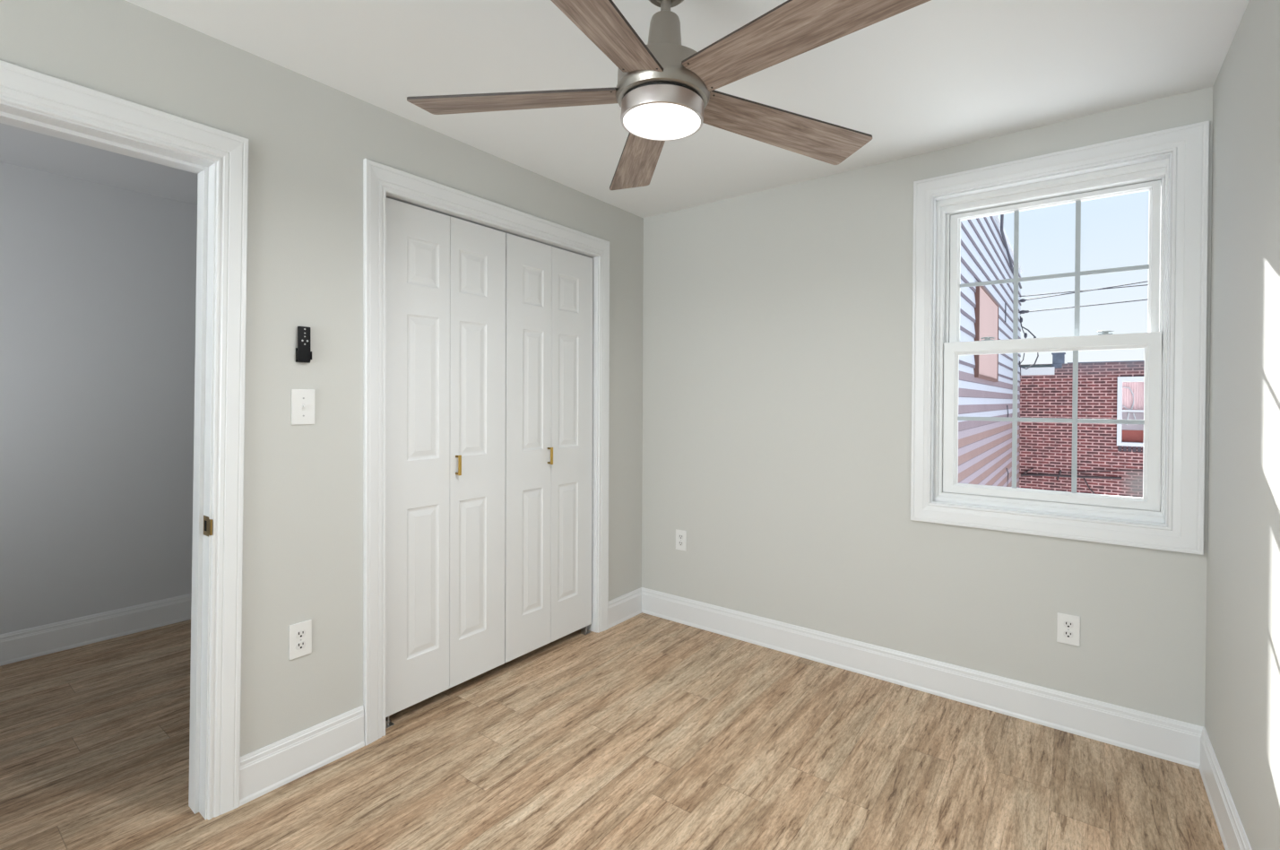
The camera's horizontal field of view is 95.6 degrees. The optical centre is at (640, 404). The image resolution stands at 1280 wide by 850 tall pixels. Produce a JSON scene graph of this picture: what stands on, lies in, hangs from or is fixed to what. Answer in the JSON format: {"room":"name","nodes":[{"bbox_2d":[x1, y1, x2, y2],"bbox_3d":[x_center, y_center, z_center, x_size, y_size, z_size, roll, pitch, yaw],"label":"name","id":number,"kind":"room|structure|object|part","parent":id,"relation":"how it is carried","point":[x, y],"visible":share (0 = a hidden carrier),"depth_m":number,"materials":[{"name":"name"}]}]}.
{"room":"empty bedroom","nodes":[
{"label":"empty bedroom","id":0,"kind":"room"},
{"bbox_2d":[0,161,197,634],"bbox_3d":[-2.802,0.028,3.252,0.100,2.450,3.870,1,1,37],"label":"wall","id":1,"kind":"structure","parent":0,"point":[98,281],"depth_m":3.05,"materials":[{"name":"white paint"}]},
{"bbox_2d":[0,593,191,665],"bbox_3d":[-2.725,1.180,3.275,0.016,0.148,3.750,1,1,37],"label":"baseboard","id":2,"kind":"structure","parent":1,"relation":"attached to","point":[18,645],"depth_m":3.05,"materials":[{"name":"white paint"}]},
{"bbox_2d":[0,0,643,757],"bbox_3d":[-1.726,0.575,1.354,0.120,3.400,5.600,1,1,37],"label":"wall","id":3,"kind":"structure","parent":0,"point":[309,140],"depth_m":2.00,"materials":[{"name":"grey paint"}]},
{"bbox_2d":[0,60,248,819],"bbox_3d":[-1.592,0.214,1.511,0.139,2.119,0.960,1,1,37],"label":"door frame","id":4,"kind":"structure","parent":3,"relation":"attached to","point":[20,86],"depth_m":1.80,"materials":[{"name":"white paint"}]},
{"bbox_3d":[-1.338,0.374,1.795,0.062,0.060,0.007,1,1,37],"label":"strike plate","id":5,"kind":"part","parent":4,"relation":"part of","materials":[{"name":"gold metal"}]},
{"bbox_2d":[288,619,311,659],"bbox_3d":[-1.165,0.805,1.991,0.007,0.117,0.072,1,1,37],"label":"electrical outlet","id":6,"kind":"object","parent":3,"relation":"attached to","point":[299,634],"visible":1,"depth_m":1.99,"materials":[{"name":"white plastic"}]},
{"bbox_2d":[295,629,305,638],"bbox_3d":[-1.163,0.786,1.989,0.002,0.025,0.033,1,1,37],"label":"receptacle","id":7,"kind":"object","parent":6,"relation":"attached to","point":[299,633],"depth_m":1.99,"materials":[{"name":"white plastic"}]},
{"bbox_2d":[295,640,305,649],"bbox_3d":[-1.163,0.825,1.990,0.002,0.025,0.033,1,1,37],"label":"receptacle","id":8,"kind":"object","parent":6,"relation":"attached to","point":[299,644],"depth_m":1.99,"materials":[{"name":"white plastic"}]},
{"bbox_2d":[291,389,314,424],"bbox_3d":[-1.153,0.007,1.989,0.016,0.121,0.075,1,1,37],"label":"light switch","id":9,"kind":"object","parent":3,"relation":"attached to","point":[302,400],"visible":1,"depth_m":1.99,"materials":[{"name":"white plastic"}]},
{"bbox_2d":[295,347,311,363],"bbox_3d":[-1.151,-0.170,1.986,0.020,0.048,0.045,1,1,37],"label":"remote holder","id":10,"kind":"object","parent":3,"relation":"attached to","point":[297,350],"visible":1,"depth_m":1.97,"materials":[{"name":"black plastic"}]},
{"bbox_2d":[297,326,310,361],"bbox_3d":[-1.149,-0.209,1.984,0.014,0.119,0.038,1,1,37],"label":"remote control","id":11,"kind":"object","parent":10,"relation":"in","point":[303,332],"visible":1,"depth_m":1.98,"materials":[{"name":"black plastic"}]},
{"bbox_2d":[239,587,641,805],"bbox_3d":[-1.675,1.201,1.318,0.016,0.148,5.600,1,1,37],"label":"baseboard","id":12,"kind":"structure","parent":3,"relation":"attached to","point":[265,769],"depth_m":2.01,"materials":[{"name":"white paint"}]},
{"bbox_2d":[385,197,505,728],"bbox_3d":[-0.815,0.230,2.498,0.063,2.078,0.592,1,1,37],"label":"door","id":13,"kind":"structure","parent":3,"relation":"in","point":[445,274],"depth_m":2.46,"materials":[{"name":"white paint"}]},
{"bbox_3d":[-0.777,0.260,2.503,0.009,0.087,0.011,1,1,37],"label":"pull handle","id":14,"kind":"part","parent":13,"relation":"part of","materials":[{"name":"gold metal"}]},
{"bbox_2d":[363,158,609,745],"bbox_3d":[-0.656,0.212,2.758,0.120,2.110,1.270,1,1,37],"label":"door frame","id":15,"kind":"structure","parent":3,"relation":"attached to","point":[592,627],"depth_m":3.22,"materials":[{"name":"white paint"}]},
{"bbox_2d":[504,233,592,662],"bbox_3d":[-0.449,0.227,2.980,0.063,2.078,0.606,1,1,37],"label":"door","id":16,"kind":"structure","parent":3,"relation":"in","point":[549,289],"depth_m":2.95,"materials":[{"name":"white paint"}]},
{"bbox_3d":[-0.447,0.257,2.939,0.009,0.087,0.011,1,1,37],"label":"pull handle","id":17,"kind":"part","parent":16,"relation":"part of","materials":[{"name":"gold metal"}]},
{"bbox_2d":[0,612,1225,849],"bbox_3d":[-1.486,1.337,1.176,4.890,0.120,6.000,1,1,37],"label":"floor","id":18,"kind":"structure","parent":0,"point":[644,731],"depth_m":2.03,"materials":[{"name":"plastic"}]},
{"bbox_2d":[0,0,1249,217],"bbox_3d":[-1.475,-1.193,1.154,4.890,0.140,6.000,1,1,37],"label":"ceiling","id":19,"kind":"structure","parent":0,"point":[932,75],"depth_m":1.96,"materials":[{"name":"white paint"}]},
{"bbox_2d":[406,0,930,190],"bbox_3d":[0.068,-0.908,1.416,1.269,0.412,1.273,2,1,37],"label":"ceiling fan","id":20,"kind":"object","parent":19,"relation":"hanging from","point":[664,90],"visible":1,"depth_m":1.37,"materials":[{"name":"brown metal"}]},
{"bbox_3d":[-0.320,-0.792,1.511,0.548,0.007,0.147,2,13,10],"label":"blade","id":21,"kind":"part","parent":20,"relation":"part of","materials":[{"name":"brown wood"}]},
{"bbox_3d":[-0.120,-0.782,1.109,0.147,0.007,0.548,16,7,27],"label":"blade","id":22,"kind":"part","parent":20,"relation":"part of","materials":[{"name":"brown wood"}]},
{"bbox_3d":[0.001,-0.784,1.826,0.147,0.006,0.548,-10,2,-8],"label":"blade","id":23,"kind":"part","parent":20,"relation":"part of","materials":[{"name":"brown wood"}]},
{"bbox_2d":[623,103,700,138],"bbox_3d":[0.054,-0.706,1.448,0.192,0.005,0.192,2,1,37],"label":"diffuser","id":24,"kind":"object","parent":20,"relation":"attached to","point":[643,120],"depth_m":1.43,"materials":[{"name":"white"}]},
{"bbox_3d":[0.399,-0.768,1.618,0.548,0.007,0.147,2,-12,-26],"label":"blade","id":25,"kind":"part","parent":20,"relation":"part of","materials":[{"name":"brown wood"}]},
{"bbox_3d":[0.324,-0.767,1.175,0.548,0.006,0.147,2,-12,46],"label":"blade","id":26,"kind":"part","parent":20,"relation":"part of","materials":[{"name":"brown wood"}]},
{"bbox_2d":[641,86,1212,726],"bbox_3d":[1.106,0.074,2.855,2.810,2.400,0.220,1,1,37],"label":"wall","id":27,"kind":"structure","parent":0,"point":[777,322],"depth_m":2.79,"materials":[{"name":"grey paint"}]},
{"bbox_2d":[675,528,686,551],"bbox_3d":[0.239,0.786,3.374,0.072,0.117,0.007,1,1,37],"label":"electrical outlet","id":28,"kind":"object","parent":27,"relation":"attached to","point":[680,534],"visible":1,"depth_m":3.37,"materials":[{"name":"white plastic"}]},
{"bbox_2d":[641,587,1202,769],"bbox_3d":[0.998,1.200,2.795,2.490,0.148,0.016,1,1,37],"label":"baseboard","id":29,"kind":"structure","parent":27,"relation":"attached to","point":[1161,737],"depth_m":2.51,"materials":[{"name":"white paint"}]},
{"bbox_2d":[910,120,1209,554],"bbox_3d":[1.671,-0.238,2.408,0.955,1.520,0.228,1,1,37],"label":"window","id":30,"kind":"structure","parent":27,"relation":"in","point":[1153,174],"depth_m":2.28,"materials":[{"name":"white paint"}]},
{"bbox_2d":[957,350,1143,492],"bbox_3d":[1.663,0.066,2.390,0.628,0.571,0.007,1,1,37],"label":"grille","id":31,"kind":"object","parent":30,"relation":"attached to","point":[1074,420],"depth_m":2.44,"materials":[{"name":"grey"}]},
{"bbox_3d":[1.661,0.059,2.395,0.730,0.670,0.031,1,1,37],"label":"sash","id":32,"kind":"part","parent":30,"relation":"part of","materials":[{"name":"white plastic"}]},
{"bbox_2d":[960,199,1148,338],"bbox_3d":[1.691,-0.550,2.412,0.639,0.555,0.007,1,1,37],"label":"grille","id":33,"kind":"object","parent":30,"relation":"attached to","point":[1016,209],"depth_m":2.43,"materials":[{"name":"grey"}]},
{"bbox_3d":[1.690,-0.537,2.416,0.710,0.632,0.030,1,1,37],"label":"sash","id":34,"kind":"part","parent":30,"relation":"part of","materials":[{"name":"white plastic"}]},
{"bbox_2d":[1056,612,1080,646],"bbox_3d":[1.684,0.882,2.279,0.072,0.117,0.007,1,1,37],"label":"electrical outlet","id":35,"kind":"object","parent":27,"relation":"attached to","point":[1068,626],"visible":1,"depth_m":2.28,"materials":[{"name":"white plastic"}]},
{"bbox_2d":[1063,621,1073,628],"bbox_3d":[1.682,0.862,2.277,0.033,0.025,0.002,1,1,37],"label":"receptacle","id":36,"kind":"object","parent":35,"relation":"attached to","point":[1066,624],"depth_m":2.28,"materials":[{"name":"white plastic"}]},
{"bbox_2d":[1063,631,1073,638],"bbox_3d":[1.682,0.901,2.277,0.033,0.025,0.002,1,1,37],"label":"receptacle","id":37,"kind":"object","parent":35,"relation":"attached to","point":[1066,634],"depth_m":2.28,"materials":[{"name":"white plastic"}]},
{"bbox_2d":[1204,0,1279,849],"bbox_3d":[0.388,0.098,-0.252,0.200,2.400,5.600,1,1,37],"label":"wall","id":38,"kind":"structure","parent":0,"point":[1242,704],"depth_m":1.58,"materials":[{"name":"grey paint"}]},
{"bbox_2d":[1198,726,1252,849],"bbox_3d":[0.297,1.223,-0.177,0.016,0.148,5.600,1,1,37],"label":"baseboard","id":39,"kind":"structure","parent":38,"relation":"attached to","point":[1232,831],"depth_m":1.76,"materials":[{"name":"white paint"}]},
{"label":"outside","id":40,"kind":"structure","parent":0,"visible":0},
{"bbox_2d":[957,214,1022,487],"bbox_3d":[3.661,1.048,9.937,4.202,8.350,12.185,1,1,37],"label":"house","id":41,"kind":"structure","parent":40,"point":[985,386],"depth_m":8.65,"materials":[{"name":"white metal"}]},
{"bbox_3d":[5.160,-1.003,8.611,0.058,1.260,2.320,1,1,37],"label":"board trim","id":42,"kind":"part","parent":41,"relation":"part of","materials":[{"name":"brown"}]},
{"bbox_2d":[1019,315,1038,369],"bbox_3d":[8.598,-1.385,12.823,0.366,1.196,0.093,1,1,37],"label":"cable","id":43,"kind":"object","parent":41,"relation":"attached to","point":[1021,318],"visible":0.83,"depth_m":12.85,"materials":[{"name":"black rubber"}]},
{"bbox_2d":[1018,298,1148,313],"bbox_3d":[10.418,-2.108,11.002,5.493,0.236,0.090,1,1,43],"label":"utility wire","id":44,"kind":"object","parent":41,"relation":"attached to","point":[1021,311],"visible":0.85,"depth_m":12.19,"materials":[{"name":"grey"}]},
{"bbox_2d":[1019,280,1148,302],"bbox_3d":[10.465,-2.500,11.059,5.490,0.493,0.084,1,1,42],"label":"utility wire","id":45,"kind":"object","parent":41,"relation":"attached to","point":[1022,299],"visible":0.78,"depth_m":12.15,"materials":[{"name":"grey"}]},
{"bbox_2d":[1019,284,1148,296],"bbox_3d":[10.518,-2.377,11.129,5.485,0.061,0.021,1,1,41],"label":"utility wire","id":46,"kind":"object","parent":41,"relation":"attached to","point":[1144,284],"visible":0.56,"depth_m":12.29,"materials":[{"name":"grey"}]},
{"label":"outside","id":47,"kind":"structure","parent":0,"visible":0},
{"bbox_2d":[1018,352,1144,497],"bbox_3d":[13.431,2.027,13.902,7.100,6.410,6.100,1,1,37],"label":"brick building","id":48,"kind":"structure","parent":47,"point":[1110,456],"depth_m":12.87,"materials":[{"name":"red brick"}]},
{"bbox_3d":[9.163,-0.780,13.367,0.635,0.175,0.084,1,1,37],"label":"cornice","id":49,"kind":"part","parent":48,"relation":"part of","materials":[{"name":"grey"}]},
{"bbox_3d":[10.524,0.016,12.462,0.246,0.833,0.024,1,1,37],"label":"tied cord","id":50,"kind":"part","parent":48,"relation":"part of","materials":[{"name":"fabric"}]},
{"bbox_2d":[1121,411,1143,430],"bbox_3d":[10.613,0.335,12.444,0.480,0.415,0.010,1,1,37],"label":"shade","id":51,"kind":"object","parent":48,"relation":"hanging from","point":[1126,415],"depth_m":12.46,"materials":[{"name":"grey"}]},
{"bbox_3d":[10.574,0.128,12.390,0.440,0.040,0.045,1,1,37],"label":"meeting rail","id":52,"kind":"part","parent":48,"relation":"part of","materials":[{"name":"grey"}]},
{"bbox_2d":[1122,381,1143,409],"bbox_3d":[10.611,-0.193,12.434,0.480,0.630,0.016,1,1,37],"label":"curtain","id":53,"kind":"object","parent":48,"relation":"hanging from","point":[1132,392],"depth_m":12.45,"materials":[{"name":"pink fabric"}]}
]}

